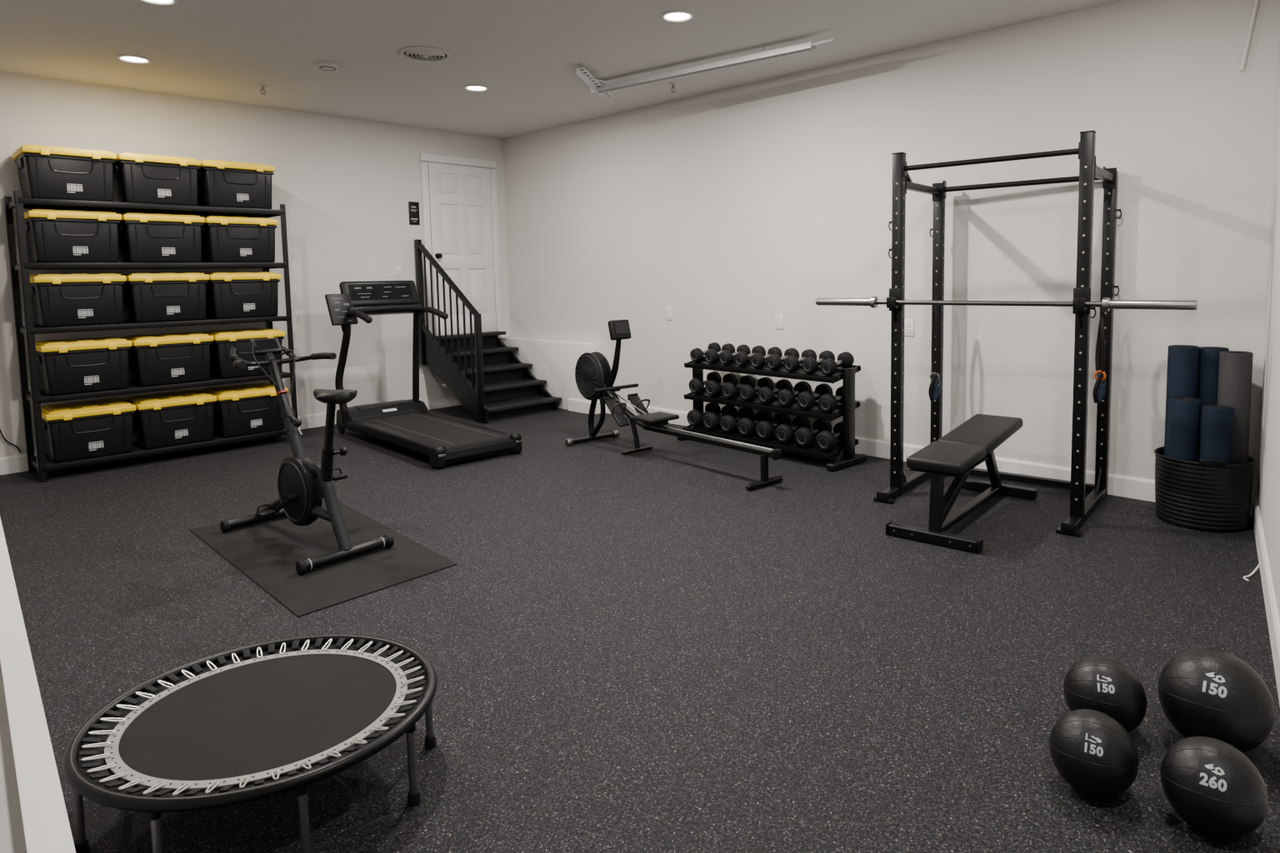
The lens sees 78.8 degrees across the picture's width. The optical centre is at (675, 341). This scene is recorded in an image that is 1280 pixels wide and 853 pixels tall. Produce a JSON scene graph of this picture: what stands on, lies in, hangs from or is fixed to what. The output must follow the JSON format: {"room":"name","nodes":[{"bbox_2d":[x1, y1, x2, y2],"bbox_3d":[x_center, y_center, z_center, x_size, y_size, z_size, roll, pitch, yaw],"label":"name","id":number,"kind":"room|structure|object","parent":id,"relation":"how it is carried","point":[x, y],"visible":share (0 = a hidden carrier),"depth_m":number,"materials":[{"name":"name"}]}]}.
{"room":"garage","nodes":[
{"label":"garage","id":0,"kind":"room"},
{"bbox_2d":[0,663,26,852],"bbox_3d":[-1.992,0.924,2.278,0.077,0.672,4.617,-6,7,-43],"label":"wall","id":1,"kind":"structure","parent":0,"point":[12,833],"depth_m":1.14,"materials":[{"name":"grey paint"}]},
{"bbox_2d":[0,517,75,852],"bbox_3d":[-1.982,0.574,2.265,0.045,0.028,4.614,-6,7,-43],"label":"trim","id":2,"kind":"structure","parent":1,"relation":"attached to","point":[47,829],"depth_m":1.25,"materials":[{"name":"white paint"}]},
{"bbox_2d":[0,70,509,457],"bbox_3d":[-4.114,-0.607,6.873,0.100,3.000,6.400,4,7,43],"label":"wall","id":3,"kind":"structure","parent":0,"point":[346,187],"depth_m":7.39,"materials":[{"name":"paint"}]},
{"bbox_2d":[0,399,421,474],"bbox_3d":[-4.446,0.869,6.532,0.016,0.130,5.030,4,7,43],"label":"baseboard","id":4,"kind":"structure","parent":3,"relation":"attached to","point":[12,464],"depth_m":5.96,"materials":[{"name":"white paint"}]},
{"bbox_2d":[408,201,419,224],"bbox_3d":[-2.752,-1.353,8.201,0.013,0.240,0.115,4,7,43],"label":"wall sign","id":5,"kind":"object","parent":3,"relation":"attached to","point":[413,207],"visible":1,"depth_m":8.20,"materials":[{"name":"black plastic"}]},
{"bbox_2d":[420,152,502,334],"bbox_3d":[-2.353,-1.052,8.634,0.036,1.962,0.935,4,7,43],"label":"trim","id":6,"kind":"structure","parent":3,"relation":"attached to","point":[425,157],"depth_m":8.55,"materials":[{"name":"white paint"}]},
{"bbox_2d":[427,162,496,335],"bbox_3d":[-2.330,-1.014,8.617,0.098,1.850,0.770,4,7,43],"label":"door","id":7,"kind":"structure","parent":3,"relation":"in","point":[460,197],"depth_m":8.63,"materials":[{"name":"white paint"}]},
{"bbox_2d":[0,0,1122,139],"bbox_3d":[-0.739,-1.934,3.575,9.400,0.100,6.400,4,7,43],"label":"ceiling","id":8,"kind":"structure","parent":0,"point":[527,54],"depth_m":5.29,"materials":[{"name":"paint"}]},
{"bbox_2d":[116,55,150,63],"bbox_3d":[-3.819,-1.992,5.493,0.200,0.010,0.200,4,7,43],"label":"recessed light","id":9,"kind":"object","parent":8,"relation":"in","point":[130,58],"visible":1,"depth_m":5.49,"materials":[{"name":"white paint"}]},
{"bbox_2d":[141,0,177,4],"bbox_3d":[-2.887,-1.907,4.326,0.200,0.010,0.200,4,7,43],"label":"recessed light","id":10,"kind":"object","parent":8,"relation":"in","point":[155,2],"visible":1,"depth_m":4.38,"materials":[{"name":"white paint"}]},
{"bbox_2d":[315,61,339,70],"bbox_3d":[-2.553,-2.021,5.720,0.156,0.036,0.156,4,7,43],"label":"smoke detector","id":11,"kind":"object","parent":8,"relation":"attached to","point":[327,66],"visible":1,"depth_m":5.68,"materials":[{"name":"grey plastic"}]},
{"bbox_2d":[400,46,450,60],"bbox_3d":[-1.760,-2.020,5.485,0.344,0.024,0.344,4,7,43],"label":"ceiling vent","id":12,"kind":"object","parent":8,"relation":"in","point":[422,53],"visible":1,"depth_m":5.44,"materials":[{"name":"grey plastic"}]},
{"bbox_2d":[464,85,488,90],"bbox_3d":[-1.661,-2.116,6.496,0.200,0.010,0.200,4,7,43],"label":"recessed light","id":13,"kind":"object","parent":8,"relation":"in","point":[472,87],"visible":1,"depth_m":6.50,"materials":[{"name":"white paint"}]},
{"bbox_2d":[661,10,694,21],"bbox_3d":[0.012,-1.994,4.775,0.200,0.010,0.200,4,7,43],"label":"recessed light","id":14,"kind":"object","parent":8,"relation":"in","point":[677,15],"visible":1,"depth_m":4.78,"materials":[{"name":"white paint"}]},
{"bbox_2d":[574,38,834,101],"bbox_3d":[-0.004,-2.027,5.653,2.241,0.102,0.744,4,7,43],"label":"ceiling track","id":15,"kind":"object","parent":8,"relation":"attached to","point":[602,91],"visible":1,"depth_m":5.83,"materials":[{"name":"metal"}]},
{"bbox_2d":[0,400,1279,852],"bbox_3d":[-0.687,1.154,3.843,9.400,0.100,6.400,4,7,43],"label":"floor","id":16,"kind":"structure","parent":0,"point":[653,651],"depth_m":3.06,"materials":[{"name":"rubber"}]},
{"bbox_2d":[3,190,298,483],"bbox_3d":[-4.166,-0.103,6.352,0.526,2.087,1.815,4,7,43],"label":"storage shelf","id":17,"kind":"object","parent":16,"relation":"on","point":[41,462],"visible":0.79,"depth_m":5.92,"materials":[{"name":"black metal"}]},
{"bbox_2d":[11,144,116,201],"bbox_3d":[-4.576,-1.238,5.850,0.500,0.389,0.553,4,7,43],"label":"storage bin","id":18,"kind":"object","parent":17,"relation":"on","point":[44,172],"visible":0.96,"depth_m":5.68,"materials":[{"name":"black plastic"}]},
{"bbox_2d":[24,209,121,262],"bbox_3d":[-4.566,-0.785,5.889,0.501,0.389,0.553,4,7,43],"label":"storage bin","id":19,"kind":"object","parent":17,"relation":"on","point":[52,236],"visible":0.89,"depth_m":5.72,"materials":[{"name":"black plastic"}]},
{"bbox_2d":[29,273,126,327],"bbox_3d":[-4.559,-0.322,5.928,0.500,0.389,0.553,4,7,43],"label":"storage bin","id":20,"kind":"object","parent":17,"relation":"on","point":[73,299],"visible":0.92,"depth_m":5.76,"materials":[{"name":"black plastic"}]},
{"bbox_2d":[35,336,132,395],"bbox_3d":[-4.543,0.177,5.968,0.500,0.389,0.553,4,7,43],"label":"storage bin","id":21,"kind":"object","parent":17,"relation":"on","point":[74,366],"visible":0.93,"depth_m":5.80,"materials":[{"name":"black plastic"}]},
{"bbox_2d":[40,398,135,463],"bbox_3d":[-4.543,0.674,6.016,0.500,0.389,0.553,4,7,43],"label":"storage bin","id":22,"kind":"object","parent":17,"relation":"on","point":[89,429],"visible":0.92,"depth_m":5.86,"materials":[{"name":"black plastic"}]},
{"bbox_2d":[113,152,200,205],"bbox_3d":[-4.188,-1.280,6.259,0.500,0.389,0.553,4,7,43],"label":"storage bin","id":23,"kind":"object","parent":17,"relation":"on","point":[137,178],"visible":0.85,"depth_m":6.09,"materials":[{"name":"black plastic"}]},
{"bbox_2d":[118,212,204,262],"bbox_3d":[-4.182,-0.827,6.300,0.500,0.389,0.553,4,7,43],"label":"storage bin","id":24,"kind":"object","parent":17,"relation":"on","point":[142,237],"visible":0.85,"depth_m":6.13,"materials":[{"name":"black plastic"}]},
{"bbox_2d":[120,272,209,323],"bbox_3d":[-4.167,-0.364,6.336,0.500,0.389,0.553,4,7,43],"label":"storage bin","id":25,"kind":"object","parent":17,"relation":"on","point":[167,297],"visible":0.94,"depth_m":6.17,"materials":[{"name":"black plastic"}]},
{"bbox_2d":[120,331,213,386],"bbox_3d":[-4.160,0.135,6.380,0.500,0.389,0.553,4,7,43],"label":"storage bin","id":26,"kind":"object","parent":17,"relation":"on","point":[178,357],"visible":0.94,"depth_m":6.21,"materials":[{"name":"black plastic"}]},
{"bbox_2d":[122,390,216,449],"bbox_3d":[-4.159,0.632,6.427,0.500,0.389,0.553,4,7,43],"label":"storage bin","id":27,"kind":"object","parent":17,"relation":"on","point":[167,419],"visible":0.95,"depth_m":6.27,"materials":[{"name":"black plastic"}]},
{"bbox_2d":[197,159,274,209],"bbox_3d":[-3.799,-1.322,6.669,0.500,0.389,0.553,4,7,43],"label":"storage bin","id":28,"kind":"object","parent":17,"relation":"on","point":[220,183],"visible":0.87,"depth_m":6.49,"materials":[{"name":"black plastic"}]},
{"bbox_2d":[201,215,278,262],"bbox_3d":[-3.793,-0.869,6.708,0.500,0.389,0.553,4,7,43],"label":"storage bin","id":29,"kind":"object","parent":17,"relation":"on","point":[224,239],"visible":0.85,"depth_m":6.53,"materials":[{"name":"black plastic"}]},
{"bbox_2d":[204,271,281,319],"bbox_3d":[-3.787,-0.406,6.748,0.500,0.389,0.553,4,7,43],"label":"storage bin","id":30,"kind":"object","parent":17,"relation":"on","point":[228,295],"visible":0.88,"depth_m":6.57,"materials":[{"name":"black plastic"}]},
{"bbox_2d":[200,328,285,379],"bbox_3d":[-3.776,0.092,6.793,0.500,0.389,0.553,4,7,43],"label":"storage bin","id":31,"kind":"object","parent":17,"relation":"on","point":[221,367],"visible":0.68,"depth_m":6.58,"materials":[{"name":"black plastic"}]},
{"bbox_2d":[200,382,288,438],"bbox_3d":[-3.773,0.590,6.836,0.500,0.389,0.553,4,7,43],"label":"storage bin","id":32,"kind":"object","parent":17,"relation":"on","point":[239,410],"visible":0.8,"depth_m":6.66,"materials":[{"name":"black plastic"}]},
{"bbox_2d":[62,635,437,852],"bbox_3d":[-1.136,1.128,2.176,0.929,0.255,0.849,-2,5,-9],"label":"trampoline","id":33,"kind":"object","parent":16,"relation":"on","point":[257,712],"visible":1,"depth_m":2.09,"materials":[{"name":"black fabric"}]},
{"bbox_2d":[295,785,308,796],"bbox_3d":[-0.888,1.061,1.853,0.025,0.025,0.024,-2,5,-9],"label":"socket","id":34,"kind":"object","parent":33,"relation":"attached to","point":[302,791],"depth_m":1.84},
{"bbox_2d":[190,500,456,617],"bbox_3d":[-1.913,1.092,4.182,1.680,0.006,0.870,4,7,43],"label":"mat","id":35,"kind":"object","parent":16,"relation":"on","point":[267,552],"visible":0.79,"depth_m":3.96,"materials":[{"name":"black rubber"}]},
{"bbox_2d":[220,337,394,574],"bbox_3d":[-2.048,0.540,4.197,1.080,1.094,0.518,3,6,39],"label":"exercise bike","id":36,"kind":"object","parent":35,"relation":"on","point":[302,482],"visible":1,"depth_m":4.12,"materials":[{"name":"black metal"}]},
{"bbox_2d":[325,280,522,469],"bbox_3d":[-2.252,0.181,6.651,0.883,1.405,2.047,-6,7,-43],"label":"treadmill","id":37,"kind":"object","parent":16,"relation":"on","point":[409,424],"visible":1,"depth_m":6.89,"materials":[{"name":"black plastic"}]},
{"bbox_2d":[330,298,352,321],"bbox_3d":[-2.939,-0.282,6.857,0.152,0.204,0.081,-6,7,-43],"label":"print","id":38,"kind":"object","parent":37,"relation":"attached to","point":[340,307],"depth_m":6.85},
{"bbox_2d":[354,286,407,297],"bbox_3d":[-2.699,-0.459,7.163,0.490,0.093,0.037,-6,7,-43],"label":"print","id":39,"kind":"object","parent":37,"relation":"attached to","point":[359,292],"depth_m":7.16},
{"bbox_2d":[335,399,428,431],"bbox_3d":[-2.754,0.673,7.333,0.720,0.185,0.420,-6,7,-43],"label":"hood","id":40,"kind":"object","parent":37,"relation":"attached to","point":[346,416],"depth_m":7.18,"materials":[{"name":"black plastic"}]},
{"bbox_2d":[414,239,561,424],"bbox_3d":[-1.964,-0.175,8.241,1.178,1.830,1.002,4,7,43],"label":"staircase","id":41,"kind":"structure","parent":16,"relation":"on","point":[433,349],"depth_m":8.12,"materials":[{"name":"black metal"}]},
{"bbox_2d":[568,398,590,414],"bbox_3d":[-0.994,0.672,8.124,0.380,0.130,0.016,4,7,43],"label":"baseboard","id":42,"kind":"structure","parent":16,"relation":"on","point":[574,405],"depth_m":8.12,"materials":[{"name":"white paint"}]},
{"bbox_2d":[565,319,782,489],"bbox_3d":[-0.084,0.382,5.916,0.530,1.060,2.289,-5,7,-41],"label":"rowing machine","id":43,"kind":"object","parent":16,"relation":"on","point":[595,380],"visible":1,"depth_m":6.27,"materials":[{"name":"metal"}]},
{"bbox_2d":[575,355,599,397],"bbox_3d":[-0.750,0.295,6.578,0.009,0.352,0.352,-5,7,-41],"label":"fan grille","id":44,"kind":"object","parent":43,"relation":"attached to","point":[587,370],"depth_m":6.56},
{"bbox_2d":[607,319,631,340],"bbox_3d":[-0.452,-0.096,6.292,0.190,0.160,0.081,-5,7,-41],"label":"monitor","id":45,"kind":"object","parent":43,"relation":"on","point":[619,330],"depth_m":6.26,"materials":[{"name":"black plastic"}]},
{"bbox_2d":[614,322,629,334],"bbox_3d":[-0.434,-0.110,6.270,0.130,0.088,0.025,-5,7,-41],"label":"screen","id":46,"kind":"object","parent":43,"relation":"on","point":[619,327],"depth_m":6.27,"materials":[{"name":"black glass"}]},
{"bbox_2d":[677,356,866,471],"bbox_3d":[0.716,0.510,6.227,0.440,0.718,1.610,-6,7,-43],"label":"dumbbell rack","id":47,"kind":"object","parent":16,"relation":"on","point":[846,448],"visible":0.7,"depth_m":5.88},
{"bbox_2d":[686,402,720,427],"bbox_3d":[0.247,0.627,6.722,0.318,0.187,0.148,-6,7,-42],"label":"dumbbell","id":48,"kind":"object","parent":47,"relation":"on","point":[694,417],"visible":0.9,"depth_m":6.64,"materials":[{"name":"black rubber"}]},
{"bbox_2d":[689,371,721,394],"bbox_3d":[0.257,0.352,6.712,0.310,0.174,0.136,-6,7,-43],"label":"dumbbell","id":49,"kind":"object","parent":47,"relation":"on","point":[696,385],"visible":0.84,"depth_m":6.63,"materials":[{"name":"black rubber"}]},
{"bbox_2d":[690,342,720,362],"bbox_3d":[0.260,0.090,6.696,0.299,0.157,0.120,-5,7,-42],"label":"dumbbell","id":50,"kind":"object","parent":47,"relation":"on","point":[697,355],"visible":0.86,"depth_m":6.61,"materials":[{"name":"black rubber"}]},
{"bbox_2d":[702,405,737,429],"bbox_3d":[0.380,0.636,6.582,0.318,0.187,0.148,-5,7,-42],"label":"dumbbell","id":51,"kind":"object","parent":47,"relation":"on","point":[711,420],"visible":0.87,"depth_m":6.50,"materials":[{"name":"black rubber"}]},
{"bbox_2d":[704,343,735,364],"bbox_3d":[0.376,0.099,6.574,0.299,0.156,0.120,-6,7,-44],"label":"dumbbell","id":52,"kind":"object","parent":47,"relation":"on","point":[711,356],"visible":0.85,"depth_m":6.49,"materials":[{"name":"black rubber"}]},
{"bbox_2d":[705,373,738,396],"bbox_3d":[0.390,0.362,6.572,0.310,0.174,0.136,-6,7,-43],"label":"dumbbell","id":53,"kind":"object","parent":47,"relation":"on","point":[712,387],"visible":0.88,"depth_m":6.49,"materials":[{"name":"black rubber"}]},
{"bbox_2d":[719,344,750,365],"bbox_3d":[0.492,0.108,6.452,0.299,0.157,0.120,-5,7,-42],"label":"dumbbell","id":54,"kind":"object","parent":47,"relation":"on","point":[726,357],"visible":0.88,"depth_m":6.37,"materials":[{"name":"black rubber"}]},
{"bbox_2d":[720,407,754,433],"bbox_3d":[0.512,0.646,6.443,0.318,0.187,0.148,-6,7,-43],"label":"dumbbell","id":55,"kind":"object","parent":47,"relation":"on","point":[728,424],"visible":0.9,"depth_m":6.36,"materials":[{"name":"black rubber"}]},
{"bbox_2d":[721,375,755,399],"bbox_3d":[0.522,0.372,6.433,0.310,0.174,0.136,-6,7,-42],"label":"dumbbell","id":56,"kind":"object","parent":47,"relation":"on","point":[729,390],"visible":0.91,"depth_m":6.35,"materials":[{"name":"black rubber"}]},
{"bbox_2d":[734,345,765,366],"bbox_3d":[0.608,0.116,6.330,0.299,0.157,0.120,-6,7,-43],"label":"dumbbell","id":57,"kind":"object","parent":47,"relation":"on","point":[742,358],"visible":0.84,"depth_m":6.25,"materials":[{"name":"black rubber"}]},
{"bbox_2d":[737,410,773,436],"bbox_3d":[0.645,0.656,6.303,0.318,0.187,0.148,-6,7,-43],"label":"dumbbell","id":58,"kind":"object","parent":47,"relation":"on","point":[746,426],"visible":0.88,"depth_m":6.22,"materials":[{"name":"black rubber"}]},
{"bbox_2d":[739,376,774,401],"bbox_3d":[0.655,0.382,6.293,0.310,0.174,0.136,-5,7,-41],"label":"dumbbell","id":59,"kind":"object","parent":47,"relation":"on","point":[747,392],"visible":0.84,"depth_m":6.21,"materials":[{"name":"black rubber"}]},
{"bbox_2d":[750,346,782,368],"bbox_3d":[0.724,0.125,6.208,0.299,0.157,0.120,-6,7,-43],"label":"dumbbell","id":60,"kind":"object","parent":47,"relation":"on","point":[757,360],"visible":0.77,"depth_m":6.12,"materials":[{"name":"black rubber"}]},
{"bbox_2d":[682,422,858,459],"bbox_3d":[0.713,0.751,6.241,0.365,0.100,1.520,-6,7,-43],"label":"tray","id":61,"kind":"object","parent":47,"relation":"on","point":[813,450],"depth_m":5.98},
{"bbox_2d":[683,387,859,421],"bbox_3d":[0.723,0.470,6.231,0.365,0.100,1.520,-6,7,-43],"label":"tray","id":62,"kind":"object","parent":47,"relation":"on","point":[815,412],"depth_m":6.01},
{"bbox_2d":[684,356,860,384],"bbox_3d":[0.726,0.201,6.214,0.365,0.100,1.520,-6,7,-43],"label":"tray","id":63,"kind":"object","parent":47,"relation":"on","point":[841,374],"depth_m":5.99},
{"bbox_2d":[755,413,791,439],"bbox_3d":[0.778,0.666,6.164,0.318,0.187,0.148,-6,7,-44],"label":"dumbbell","id":64,"kind":"object","parent":47,"relation":"on","point":[764,429],"visible":0.81,"depth_m":6.08,"materials":[{"name":"black rubber"}]},
{"bbox_2d":[757,379,792,404],"bbox_3d":[0.788,0.392,6.154,0.310,0.174,0.136,-5,7,-42],"label":"dumbbell","id":65,"kind":"object","parent":47,"relation":"on","point":[766,395],"visible":0.8,"depth_m":6.08,"materials":[{"name":"black rubber"}]},
{"bbox_2d":[766,348,799,369],"bbox_3d":[0.840,0.134,6.086,0.299,0.156,0.120,-5,7,-42],"label":"dumbbell","id":66,"kind":"object","parent":47,"relation":"on","point":[774,361],"visible":0.85,"depth_m":6.01,"materials":[{"name":"black rubber"}]},
{"bbox_2d":[775,415,810,443],"bbox_3d":[0.910,0.676,6.024,0.148,0.187,0.318,4,7,45],"label":"dumbbell","id":67,"kind":"object","parent":47,"relation":"on","point":[784,433],"visible":0.83,"depth_m":5.94,"materials":[{"name":"black rubber"}]},
{"bbox_2d":[777,380,811,406],"bbox_3d":[0.920,0.402,6.014,0.136,0.174,0.310,4,7,45],"label":"dumbbell","id":68,"kind":"object","parent":47,"relation":"on","point":[786,397],"visible":0.92,"depth_m":5.93,"materials":[{"name":"black rubber"}]},
{"bbox_2d":[783,349,817,371],"bbox_3d":[0.957,0.142,5.964,0.299,0.157,0.120,-5,7,-42],"label":"dumbbell","id":69,"kind":"object","parent":47,"relation":"on","point":[791,363],"visible":0.78,"depth_m":5.88,"materials":[{"name":"black rubber"}]},
{"bbox_2d":[795,419,832,447],"bbox_3d":[1.043,0.686,5.885,0.318,0.187,0.148,-6,7,-42],"label":"dumbbell","id":70,"kind":"object","parent":47,"relation":"on","point":[804,436],"visible":0.89,"depth_m":5.80,"materials":[{"name":"black rubber"}]},
{"bbox_2d":[797,383,833,409],"bbox_3d":[1.053,0.411,5.875,0.310,0.174,0.136,-6,7,-43],"label":"dumbbell","id":71,"kind":"object","parent":47,"relation":"on","point":[806,399],"visible":0.93,"depth_m":5.79,"materials":[{"name":"black rubber"}]},
{"bbox_2d":[801,350,834,374],"bbox_3d":[1.073,0.151,5.841,0.299,0.157,0.120,-6,7,-43],"label":"dumbbell","id":72,"kind":"object","parent":47,"relation":"on","point":[809,365],"visible":0.77,"depth_m":5.76,"materials":[{"name":"black rubber"}]},
{"bbox_2d":[815,421,842,451],"bbox_3d":[1.176,0.696,5.745,0.318,0.187,0.148,-6,7,-44],"label":"dumbbell","id":73,"kind":"object","parent":47,"relation":"on","point":[826,440],"visible":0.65,"depth_m":5.65,"materials":[{"name":"black rubber"}]},
{"bbox_2d":[818,385,842,413],"bbox_3d":[1.186,0.421,5.735,0.310,0.174,0.136,-6,7,-44],"label":"dumbbell","id":74,"kind":"object","parent":47,"relation":"on","point":[827,402],"visible":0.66,"depth_m":5.64,"materials":[{"name":"black rubber"}]},
{"bbox_2d":[820,351,854,375],"bbox_3d":[1.189,0.160,5.719,0.299,0.157,0.120,-6,7,-44],"label":"dumbbell","id":75,"kind":"object","parent":47,"relation":"on","point":[845,360],"visible":0.99,"depth_m":5.66,"materials":[{"name":"black rubber"}]},
{"bbox_2d":[885,414,1037,554],"bbox_3d":[1.687,0.754,4.473,0.492,0.501,1.182,3,6,39],"label":"weight bench","id":76,"kind":"object","parent":16,"relation":"on","point":[972,442],"visible":1,"depth_m":4.21,"materials":[{"name":"leather"}]},
{"bbox_2d":[873,130,1121,537],"bbox_3d":[1.955,-0.091,4.745,1.171,2.137,0.962,3,6,38],"label":"power rack","id":77,"kind":"object","parent":16,"relation":"on","point":[1081,507],"visible":0.91,"depth_m":4.76,"materials":[{"name":"black metal"}]},
{"bbox_2d":[928,296,940,400],"bbox_3d":[1.772,0.049,5.321,0.068,0.718,0.078,2,6,29],"label":"band","id":78,"kind":"object","parent":77,"relation":"hanging from","point":[935,382],"visible":0.98,"depth_m":5.32,"materials":[{"name":"black plastic"}]},
{"bbox_2d":[815,296,1197,311],"bbox_3d":[1.747,-0.221,4.471,2.080,0.072,0.072,3,6,38],"label":"barbell","id":79,"kind":"object","parent":77,"relation":"on","point":[1107,304],"visible":1,"depth_m":4.28,"materials":[{"name":"metal"}]},
{"bbox_2d":[1092,317,1105,403],"bbox_3d":[2.546,0.112,4.669,0.068,0.519,0.078,2,6,29],"label":"band","id":80,"kind":"object","parent":77,"relation":"hanging from","point":[1099,389],"visible":1,"depth_m":4.67,"materials":[{"name":"black plastic"}]},
{"bbox_2d":[1049,709,1139,798],"bbox_3d":[1.135,1.117,2.118,0.215,0.214,0.214,4,7,43],"label":"medicine ball","id":81,"kind":"object","parent":16,"relation":"on","point":[1090,750],"visible":1,"depth_m":2.05,"materials":[{"name":"black plastic"}]},
{"bbox_2d":[1084,742,1103,756],"bbox_3d":[1.092,1.066,2.034,0.043,0.021,0.014,2,6,31],"label":"print","id":82,"kind":"object","parent":81,"relation":"on","point":[1091,749],"depth_m":2.03},
{"bbox_2d":[1085,733,1101,743],"bbox_3d":[1.098,1.044,2.046,0.037,0.014,0.014,4,7,43],"label":"print","id":83,"kind":"object","parent":81,"relation":"on","point":[1090,737],"depth_m":2.05},
{"bbox_2d":[1063,655,1147,733],"bbox_3d":[1.316,1.086,2.391,0.225,0.224,0.224,4,7,43],"label":"medicine ball","id":84,"kind":"object","parent":16,"relation":"on","point":[1105,685],"visible":0.8,"depth_m":2.32,"materials":[{"name":"black plastic"}]},
{"bbox_2d":[1097,683,1114,694],"bbox_3d":[1.274,1.027,2.306,0.045,0.022,0.016,2,6,26],"label":"print","id":85,"kind":"object","parent":84,"relation":"on","point":[1102,688],"depth_m":2.31},
{"bbox_2d":[1154,446,1255,533],"bbox_3d":[2.927,0.798,4.330,0.466,0.404,0.486,4,7,43],"label":"basket","id":86,"kind":"object","parent":16,"relation":"on","point":[1207,497],"visible":0.88,"depth_m":4.15,"materials":[{"name":"black plastic"}]},
{"bbox_2d":[1164,345,1199,456],"bbox_3d":[2.863,0.495,4.418,0.148,0.947,0.148,4,7,43],"label":"rolled mat","id":87,"kind":"object","parent":86,"relation":"in","point":[1182,360],"visible":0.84,"depth_m":4.34,"materials":[{"name":"blue plastic"}]},
{"bbox_2d":[1166,397,1200,462],"bbox_3d":[2.797,0.647,4.296,0.148,0.667,0.148,4,7,43],"label":"rolled mat","id":88,"kind":"object","parent":86,"relation":"in","point":[1184,413],"visible":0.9,"depth_m":4.22,"materials":[{"name":"blue plastic"}]},
{"bbox_2d":[1197,346,1229,462],"bbox_3d":[3.013,0.499,4.395,0.148,0.937,0.148,4,7,43],"label":"rolled mat","id":89,"kind":"object","parent":86,"relation":"in","point":[1208,365],"visible":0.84,"depth_m":4.32,"materials":[{"name":"blue plastic"}]},
{"bbox_2d":[1199,405,1234,464],"bbox_3d":[2.904,0.667,4.191,0.148,0.642,0.148,4,7,43],"label":"rolled mat","id":90,"kind":"object","parent":86,"relation":"in","point":[1217,425],"visible":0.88,"depth_m":4.12,"materials":[{"name":"blue plastic"}]},
{"bbox_2d":[1217,350,1253,464],"bbox_3d":[3.036,0.517,4.247,0.148,0.927,0.148,4,7,43],"label":"rolled mat","id":91,"kind":"object","parent":86,"relation":"in","point":[1235,372],"visible":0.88,"depth_m":4.17,"materials":[{"name":"grey plastic"}]},
{"bbox_2d":[1160,736,1269,839],"bbox_3d":[1.356,1.122,1.966,0.225,0.224,0.224,4,7,43],"label":"medicine ball","id":92,"kind":"object","parent":16,"relation":"on","point":[1212,785],"visible":1,"depth_m":1.90,"materials":[{"name":"black plastic"}]},
{"bbox_2d":[1199,773,1226,791],"bbox_3d":[1.301,1.067,1.885,0.054,0.025,0.017,3,6,37],"label":"print","id":93,"kind":"object","parent":92,"relation":"on","point":[1207,782],"depth_m":1.89},
{"bbox_2d":[1205,764,1224,775],"bbox_3d":[1.314,1.042,1.899,0.042,0.015,0.016,4,7,43],"label":"print","id":94,"kind":"object","parent":92,"relation":"on","point":[1210,769],"depth_m":1.90},
{"bbox_2d":[1158,648,1275,753],"bbox_3d":[1.593,1.059,2.301,0.284,0.284,0.284,4,7,43],"label":"medicine ball","id":95,"kind":"object","parent":16,"relation":"on","point":[1212,693],"visible":0.91,"depth_m":2.21,"materials":[{"name":"black plastic"}]},
{"bbox_2d":[1202,680,1226,697],"bbox_3d":[1.525,0.984,2.202,0.056,0.027,0.021,4,7,43],"label":"print","id":96,"kind":"object","parent":95,"relation":"attached to","point":[1210,688],"depth_m":2.20},
{"bbox_2d":[1205,672,1224,682],"bbox_3d":[1.538,0.955,2.220,0.018,0.017,0.048,-5,6,-37],"label":"print","id":97,"kind":"object","parent":95,"relation":"on","point":[1210,677],"depth_m":2.22},
{"bbox_2d":[502,0,1279,494],"bbox_3d":[1.471,-0.623,5.967,9.300,3.000,0.100,4,7,43],"label":"wall","id":98,"kind":"structure","parent":0,"point":[732,210],"depth_m":5.44,"materials":[{"name":"paint"}]},
{"bbox_2d":[499,336,602,409],"bbox_3d":[-1.399,0.343,8.584,1.630,0.720,0.150,4,7,43],"label":"half wall","id":99,"kind":"structure","parent":98,"relation":"attached to","point":[554,362],"depth_m":8.38,"materials":[{"name":"white paint"}]},
{"bbox_2d":[775,314,783,329],"bbox_3d":[0.864,-0.167,6.507,0.078,0.122,0.012,4,7,43],"label":"wall outlet","id":100,"kind":"object","parent":98,"relation":"attached to","point":[778,317],"visible":1,"depth_m":6.50,"materials":[{"name":"white plastic"}]},
{"bbox_2d":[904,319,914,336],"bbox_3d":[1.713,-0.103,5.719,0.078,0.122,0.012,4,7,43],"label":"wall outlet","id":101,"kind":"object","parent":98,"relation":"attached to","point":[908,323],"visible":0.86,"depth_m":5.71,"materials":[{"name":"white plastic"}]},
{"bbox_2d":[605,403,1254,518],"bbox_3d":[1.260,0.799,6.231,5.455,0.130,0.016,4,7,43],"label":"baseboard","id":102,"kind":"structure","parent":98,"relation":"attached to","point":[1117,485],"depth_m":5.18,"materials":[{"name":"white paint"}]},
{"bbox_2d":[1240,0,1259,70],"bbox_3d":[3.119,-1.740,4.212,0.093,0.518,0.018,4,7,43],"label":"conduit","id":103,"kind":"object","parent":98,"relation":"attached to","point":[1256,2],"visible":1,"depth_m":4.22,"materials":[{"name":"white plastic"}]},
{"bbox_2d":[1256,27,1279,621],"bbox_3d":[2.324,-0.365,2.827,0.120,3.000,3.399,2,6,35],"label":"wall","id":104,"kind":"structure","parent":0,"point":[1268,473],"depth_m":3.70,"materials":[{"name":"paint"}]},
{"bbox_2d":[1252,495,1279,704],"bbox_3d":[2.292,1.062,2.990,0.016,0.130,3.399,2,6,35],"label":"baseboard","id":105,"kind":"structure","parent":104,"relation":"attached to","point":[1272,618],"depth_m":3.15,"materials":[{"name":"white paint"}]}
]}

